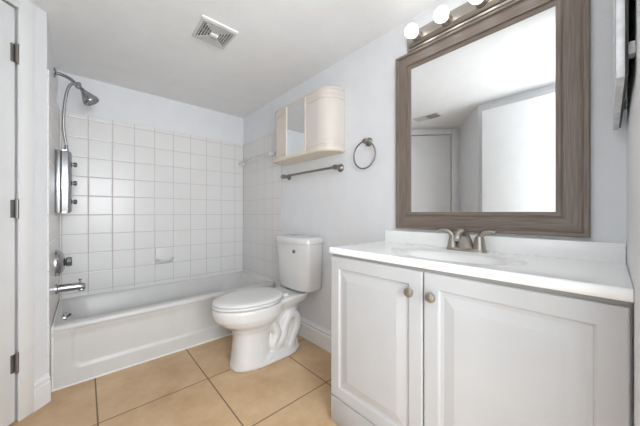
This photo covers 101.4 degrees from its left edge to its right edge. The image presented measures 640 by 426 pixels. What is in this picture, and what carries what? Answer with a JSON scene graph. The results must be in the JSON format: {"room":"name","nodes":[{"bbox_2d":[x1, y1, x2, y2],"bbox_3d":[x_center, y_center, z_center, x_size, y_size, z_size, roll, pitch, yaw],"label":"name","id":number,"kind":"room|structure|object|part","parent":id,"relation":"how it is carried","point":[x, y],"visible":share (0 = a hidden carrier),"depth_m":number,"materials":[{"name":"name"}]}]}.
{"room":"bathroom","nodes":[
{"label":"bathroom","id":0,"kind":"room"},
{"bbox_2d":[2,0,46,419],"bbox_3d":[-1.516,-0.030,0.881,0.100,2.060,1.020,0,0,2],"label":"wall","id":1,"kind":"structure","parent":0,"point":[40,16],"depth_m":1.35,"materials":[{"name":"paint"}]},
{"bbox_2d":[0,0,33,425],"bbox_3d":[-1.454,-0.022,0.862,0.101,2.045,0.914,0,0,2],"label":"door","id":2,"kind":"structure","parent":1,"relation":"in","point":[21,53],"depth_m":1.25,"materials":[{"name":"paint"}]},
{"bbox_3d":[-1.487,0.009,0.864,0.035,1.969,0.774,0,0,2],"label":"panel","id":3,"kind":"part","parent":2,"relation":"part of","materials":[{"name":"paint"}]},
{"bbox_2d":[34,373,50,411],"bbox_3d":[-1.440,0.925,1.356,0.016,0.150,0.077,0,0,2],"label":"baseboard","id":4,"kind":"structure","parent":1,"relation":"attached to","point":[42,385],"depth_m":1.35,"materials":[{"name":"paint"}]},
{"bbox_2d":[47,16,58,380],"bbox_3d":[-1.739,-0.030,1.623,0.138,2.060,0.768,0,0,-42],"label":"wall","id":5,"kind":"structure","parent":0,"point":[52,83],"depth_m":1.50,"materials":[{"name":"paint"}]},
{"bbox_2d":[54,250,71,275],"bbox_3d":[-1.692,0.325,1.733,0.079,0.172,0.172,0,0,-42],"label":"shower valve","id":6,"kind":"object","parent":5,"relation":"attached to","point":[60,261],"visible":0.98,"depth_m":1.68,"materials":[{"name":"silver metal"}]},
{"bbox_3d":[-1.680,0.325,1.744,0.045,0.062,0.062,0,0,-42],"label":"knob","id":7,"kind":"part","parent":6,"relation":"part of","materials":[{"name":"silver metal"}]},
{"bbox_2d":[55,145,76,212],"bbox_3d":[-1.683,-0.227,1.741,0.104,0.454,0.124,0,0,-42],"label":"shower column","id":8,"kind":"structure","parent":5,"relation":"attached to","point":[63,158],"depth_m":1.69,"materials":[{"name":"silver metal"}]},
{"bbox_3d":[-1.712,-0.203,1.715,0.026,0.405,0.124,0,0,-42],"label":"plate","id":9,"kind":"part","parent":8,"relation":"part of","materials":[{"name":"silver metal"}]},
{"bbox_2d":[55,279,85,293],"bbox_3d":[-1.667,0.488,1.755,0.146,0.083,0.068,0,0,-42],"label":"tub spout","id":10,"kind":"object","parent":5,"relation":"attached to","point":[80,286],"visible":0.99,"depth_m":1.74,"materials":[{"name":"silver metal"}]},
{"bbox_2d":[53,67,98,144],"bbox_3d":[-1.634,-0.699,1.766,0.226,0.489,0.097,0,0,-42],"label":"shower","id":11,"kind":"object","parent":5,"relation":"attached to","point":[88,99],"visible":1,"depth_m":1.74,"materials":[{"name":"silver metal"}]},
{"bbox_3d":[-1.683,-0.892,1.741,0.111,0.062,0.021,0,0,-42],"label":"shower arm","id":12,"kind":"part","parent":11,"relation":"part of","materials":[{"name":"silver metal"}]},
{"bbox_2d":[58,71,242,302],"bbox_3d":[-1.608,-0.030,2.331,1.920,2.060,0.128,0,0,-42],"label":"wall","id":13,"kind":"structure","parent":0,"point":[152,172],"depth_m":2.31,"materials":[{"name":"tile"}]},
{"bbox_2d":[155,247,173,263],"bbox_3d":[-1.398,0.385,2.373,0.144,0.140,0.090,0,0,-42],"label":"soap dish","id":14,"kind":"object","parent":13,"relation":"attached to","point":[165,254],"visible":1,"depth_m":2.38,"materials":[{"name":"white ceramic"}]},
{"bbox_2d":[156,257,173,262],"bbox_3d":[-1.395,0.428,2.371,0.136,0.032,0.082,0,0,-42],"label":"tray","id":15,"kind":"object","parent":14,"relation":"on","point":[158,259],"depth_m":2.36,"materials":[{"name":"white ceramic"}]},
{"bbox_2d":[8,334,337,425],"bbox_3d":[-0.992,1.050,1.031,3.100,0.100,3.140,0,0,-42],"label":"floor","id":16,"kind":"structure","parent":0,"point":[197,385],"depth_m":1.44,"materials":[{"name":"tile"}]},
{"bbox_2d":[51,270,274,391],"bbox_3d":[-1.177,0.819,2.188,1.454,0.367,0.661,0,0,-42],"label":"bathtub","id":17,"kind":"object","parent":16,"relation":"on","point":[94,335],"visible":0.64,"depth_m":1.83,"materials":[{"name":"ceramic"}]},
{"bbox_2d":[211,234,323,372],"bbox_3d":[-0.383,0.586,1.839,0.729,0.829,0.444,0,0,-42],"label":"toilet","id":18,"kind":"object","parent":16,"relation":"on","point":[264,323],"visible":1,"depth_m":1.78,"materials":[{"name":"ceramic"}]},
{"bbox_3d":[-0.484,0.583,1.749,0.455,0.016,0.366,0,0,-42],"label":"seat","id":19,"kind":"part","parent":18,"relation":"part of","materials":[{"name":"plastic"}]},
{"bbox_3d":[-0.474,0.559,1.758,0.479,0.024,0.366,0,0,-42],"label":"lid","id":20,"kind":"part","parent":18,"relation":"part of","materials":[{"name":"plastic"}]},
{"bbox_3d":[-0.398,0.791,1.827,0.690,0.418,0.367,0,0,-42],"label":"bowl","id":21,"kind":"part","parent":18,"relation":"part of","materials":[{"name":"ceramic"}]},
{"bbox_3d":[-0.187,0.201,2.016,0.202,0.047,0.444,0,0,-42],"label":"tank lid","id":22,"kind":"part","parent":18,"relation":"part of","materials":[{"name":"ceramic"}]},
{"bbox_3d":[-0.182,0.400,2.020,0.188,0.350,0.426,0,0,-42],"label":"tank","id":23,"kind":"part","parent":18,"relation":"part of","materials":[{"name":"ceramic"}]},
{"bbox_2d":[331,254,632,425],"bbox_3d":[0.509,0.598,1.046,0.452,0.805,0.939,0,0,-42],"label":"vanity cabinet","id":24,"kind":"object","parent":16,"relation":"on","point":[411,346],"visible":0.94,"depth_m":0.81,"materials":[{"name":"paint"}]},
{"bbox_3d":[0.213,0.539,1.099,0.020,0.662,0.460,0,0,-42],"label":"door","id":25,"kind":"part","parent":24,"relation":"part of","materials":[{"name":"paint"}]},
{"bbox_3d":[0.321,0.284,0.942,0.032,0.036,0.036,0,0,-42],"label":"knob","id":26,"kind":"part","parent":24,"relation":"part of","materials":[{"name":"silver metal"}]},
{"bbox_3d":[0.373,0.284,0.883,0.032,0.036,0.036,0,0,-42],"label":"knob","id":27,"kind":"part","parent":24,"relation":"part of","materials":[{"name":"silver metal"}]},
{"bbox_2d":[329,230,633,302],"bbox_3d":[0.522,0.184,1.061,0.442,0.169,0.945,0,0,-42],"label":"countertop","id":28,"kind":"structure","parent":24,"relation":"on","point":[590,268],"depth_m":0.91,"materials":[{"name":"stone"}]},
{"bbox_2d":[439,229,495,252],"bbox_3d":[0.637,0.116,1.149,0.175,0.098,0.162,0,0,5],"label":"faucet","id":29,"kind":"object","parent":28,"relation":"on","point":[460,240],"visible":1,"depth_m":1.12,"materials":[{"name":"silver metal"}]},
{"bbox_3d":[0.594,0.114,1.207,0.050,0.084,0.086,0,0,-42],"label":"handle","id":30,"kind":"part","parent":29,"relation":"part of","materials":[{"name":"silver metal"}]},
{"bbox_3d":[0.612,0.111,1.126,0.139,0.088,0.072,0,0,-42],"label":"spout","id":31,"kind":"part","parent":29,"relation":"part of","materials":[{"name":"silver metal"}]},
{"bbox_3d":[0.642,0.159,1.153,0.060,0.012,0.160,0,0,-42],"label":"plate","id":32,"kind":"part","parent":29,"relation":"part of","materials":[{"name":"silver metal"}]},
{"bbox_3d":[0.690,0.114,1.100,0.050,0.084,0.086,0,0,-42],"label":"handle","id":33,"kind":"part","parent":29,"relation":"part of","materials":[{"name":"silver metal"}]},
{"bbox_3d":[0.377,0.205,0.927,0.009,0.020,0.931,0,0,-42],"label":"rail","id":34,"kind":"part","parent":24,"relation":"part of","materials":[{"name":"white wood"}]},
{"bbox_3d":[0.526,0.539,0.750,0.020,0.662,0.468,0,0,-42],"label":"door","id":35,"kind":"part","parent":24,"relation":"part of","materials":[{"name":"paint"}]},
{"bbox_2d":[29,0,439,117],"bbox_3d":[-0.992,-1.110,1.031,3.100,0.100,3.140,0,0,-42],"label":"ceiling","id":36,"kind":"structure","parent":0,"point":[145,46],"depth_m":1.63,"materials":[{"name":"paint"}]},
{"bbox_2d":[192,15,237,49],"bbox_3d":[-0.620,-1.050,1.540,0.202,0.020,0.204,0,0,-42],"label":"exhaust fan","id":37,"kind":"object","parent":36,"relation":"attached to","point":[208,30],"visible":1,"depth_m":1.53,"materials":[{"name":"plastic"}]},
{"bbox_2d":[243,0,626,330],"bbox_3d":[0.069,-0.030,1.983,0.128,2.060,3.140,0,0,-42],"label":"wall","id":38,"kind":"structure","parent":0,"point":[353,205],"depth_m":1.71,"materials":[{"name":"paint"}]},
{"bbox_2d":[239,151,275,166],"bbox_3d":[-0.642,-0.540,2.628,0.070,0.070,0.686,0,0,-42],"label":"towel bar","id":39,"kind":"object","parent":38,"relation":"attached to","point":[243,163],"visible":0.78,"depth_m":2.56,"materials":[{"name":"white ceramic"}]},
{"bbox_3d":[-0.655,-0.540,2.617,0.018,0.018,0.614,0,0,-42],"label":"rod","id":40,"kind":"part","parent":39,"relation":"part of","materials":[{"name":"clear plastic"}]},
{"bbox_3d":[-0.598,0.117,2.640,0.012,1.766,0.760,0,0,-42],"label":"tile panel","id":41,"kind":"part","parent":38,"relation":"part of","materials":[{"name":"white tile"}]},
{"bbox_2d":[274,86,345,165],"bbox_3d":[-0.131,-0.626,1.998,0.162,0.424,0.732,0,0,-42],"label":"upper cabinet","id":42,"kind":"object","parent":38,"relation":"attached to","point":[311,126],"visible":1,"depth_m":1.82,"materials":[{"name":"beige laminate"}]},
{"bbox_3d":[-0.324,-0.631,2.177,0.094,0.388,0.273,0,0,-9],"label":"door","id":43,"kind":"part","parent":42,"relation":"part of","materials":[{"name":"beige laminate"}]},
{"bbox_3d":[-0.182,-0.631,1.954,0.020,0.388,0.253,0,0,-42],"label":"mirror door","id":44,"kind":"part","parent":42,"relation":"part of","materials":[{"name":"beige laminate"}]},
{"bbox_3d":[-0.180,-0.631,1.952,0.006,0.376,0.222,0,0,-42],"label":"mirror pane","id":45,"kind":"part","parent":42,"relation":"part of","materials":[{"name":"silver metal"}]},
{"bbox_2d":[274,147,345,165],"bbox_3d":[-0.131,-0.425,1.998,0.162,0.022,0.732,0,0,-42],"label":"shelf","id":46,"kind":"object","parent":42,"relation":"attached to","point":[311,153],"depth_m":1.91,"materials":[{"name":"beige wood"}]},
{"bbox_3d":[0.025,-0.631,1.787,0.276,0.388,0.095,0,0,16],"label":"door","id":47,"kind":"part","parent":42,"relation":"part of","materials":[{"name":"beige laminate"}]},
{"bbox_2d":[281,164,343,179],"bbox_3d":[-0.087,-0.311,2.018,0.075,0.054,0.684,0,0,-42],"label":"towel bar","id":48,"kind":"object","parent":38,"relation":"attached to","point":[340,167],"visible":1,"depth_m":1.90,"materials":[{"name":"silver metal"}]},
{"bbox_3d":[0.118,-0.311,1.788,0.075,0.054,0.054,0,0,-42],"label":"post","id":49,"kind":"part","parent":48,"relation":"part of","materials":[{"name":"silver metal"}]},
{"bbox_2d":[297,317,330,352],"bbox_3d":[0.011,0.925,1.953,0.016,0.150,1.075,0,0,-42],"label":"baseboard","id":50,"kind":"structure","parent":38,"relation":"attached to","point":[320,336],"depth_m":1.99,"materials":[{"name":"paint"}]},
{"bbox_2d":[353,138,375,168],"bbox_3d":[0.282,-0.369,1.621,0.054,0.200,0.176,0,0,-42],"label":"towel ring","id":51,"kind":"object","parent":38,"relation":"attached to","point":[368,142],"visible":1,"depth_m":1.61,"materials":[{"name":"silver metal"}]},
{"bbox_3d":[0.286,-0.442,1.617,0.054,0.054,0.054,0,0,-42],"label":"post","id":52,"kind":"part","parent":51,"relation":"part of","materials":[{"name":"silver metal"}]},
{"bbox_2d":[405,0,513,52],"bbox_3d":[0.684,-0.922,1.119,0.126,0.100,0.743,0,0,-42],"label":"vanity light","id":53,"kind":"object","parent":38,"relation":"attached to","point":[444,22],"visible":0.99,"depth_m":1.23,"materials":[{"name":"silver metal"}]},
{"bbox_2d":[405,23,421,41],"bbox_3d":[0.472,-0.918,1.332,0.094,0.065,0.065,0,0,-42],"label":"bulb","id":54,"kind":"object","parent":53,"relation":"attached to","point":[412,32],"depth_m":1.32,"materials":[{"name":"white glass"}]},
{"bbox_2d":[434,6,451,26],"bbox_3d":[0.571,-0.918,1.221,0.094,0.065,0.065,0,0,-42],"label":"bulb","id":55,"kind":"object","parent":53,"relation":"attached to","point":[442,17],"depth_m":1.21,"materials":[{"name":"white glass"}]},
{"bbox_2d":[469,0,487,8],"bbox_3d":[0.670,-0.918,1.111,0.094,0.065,0.065,0,0,-42],"label":"bulb","id":56,"kind":"object","parent":53,"relation":"attached to","point":[474,4],"depth_m":1.13,"materials":[{"name":"white glass"}]},
{"bbox_2d":[395,0,590,237],"bbox_3d":[0.684,-0.389,1.193,0.024,0.950,0.762,0,0,-42],"label":"wall mirror","id":57,"kind":"object","parent":38,"relation":"attached to","point":[493,112],"visible":1,"depth_m":1.11,"materials":[{"name":"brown wood"}]},
{"bbox_3d":[0.688,-0.389,1.196,0.008,0.778,0.590,0,0,-42],"label":"mirror pane","id":58,"kind":"part","parent":57,"relation":"part of","materials":[{"name":"silver metal"}]},
{"bbox_2d":[385,230,625,263],"bbox_3d":[0.689,0.133,1.190,0.020,0.068,0.913,0,0,-42],"label":"backsplash","id":59,"kind":"structure","parent":38,"relation":"attached to","point":[609,252],"depth_m":1.01,"materials":[{"name":"stone"}]},
{"bbox_2d":[627,0,639,425],"bbox_3d":[0.446,-0.030,0.290,1.590,2.060,0.100,0,0,-42],"label":"wall","id":60,"kind":"structure","parent":0,"point":[633,83],"depth_m":0.53,"materials":[{"name":"paint"}]},
{"bbox_2d":[613,0,635,129],"bbox_3d":[0.791,-0.606,0.687,0.496,0.668,0.027,0,0,-42],"label":"picture frame","id":61,"kind":"object","parent":60,"relation":"attached to","point":[624,50],"visible":1,"depth_m":0.53,"materials":[{"name":"black wood"},{"name":"glass"},{"name":"paper"}]},
{"bbox_2d":[614,0,615,92],"bbox_3d":[0.786,-0.606,0.693,0.436,0.608,0.005,0,0,-42],"label":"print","id":62,"kind":"object","parent":61,"relation":"attached to","point":[614,0],"depth_m":0.83},
{"bbox_3d":[0.787,-0.606,0.692,0.496,0.668,0.012,0,0,-42],"label":"frame","id":63,"kind":"part","parent":61,"relation":"part of","materials":[{"name":"silver metal"}]}
]}

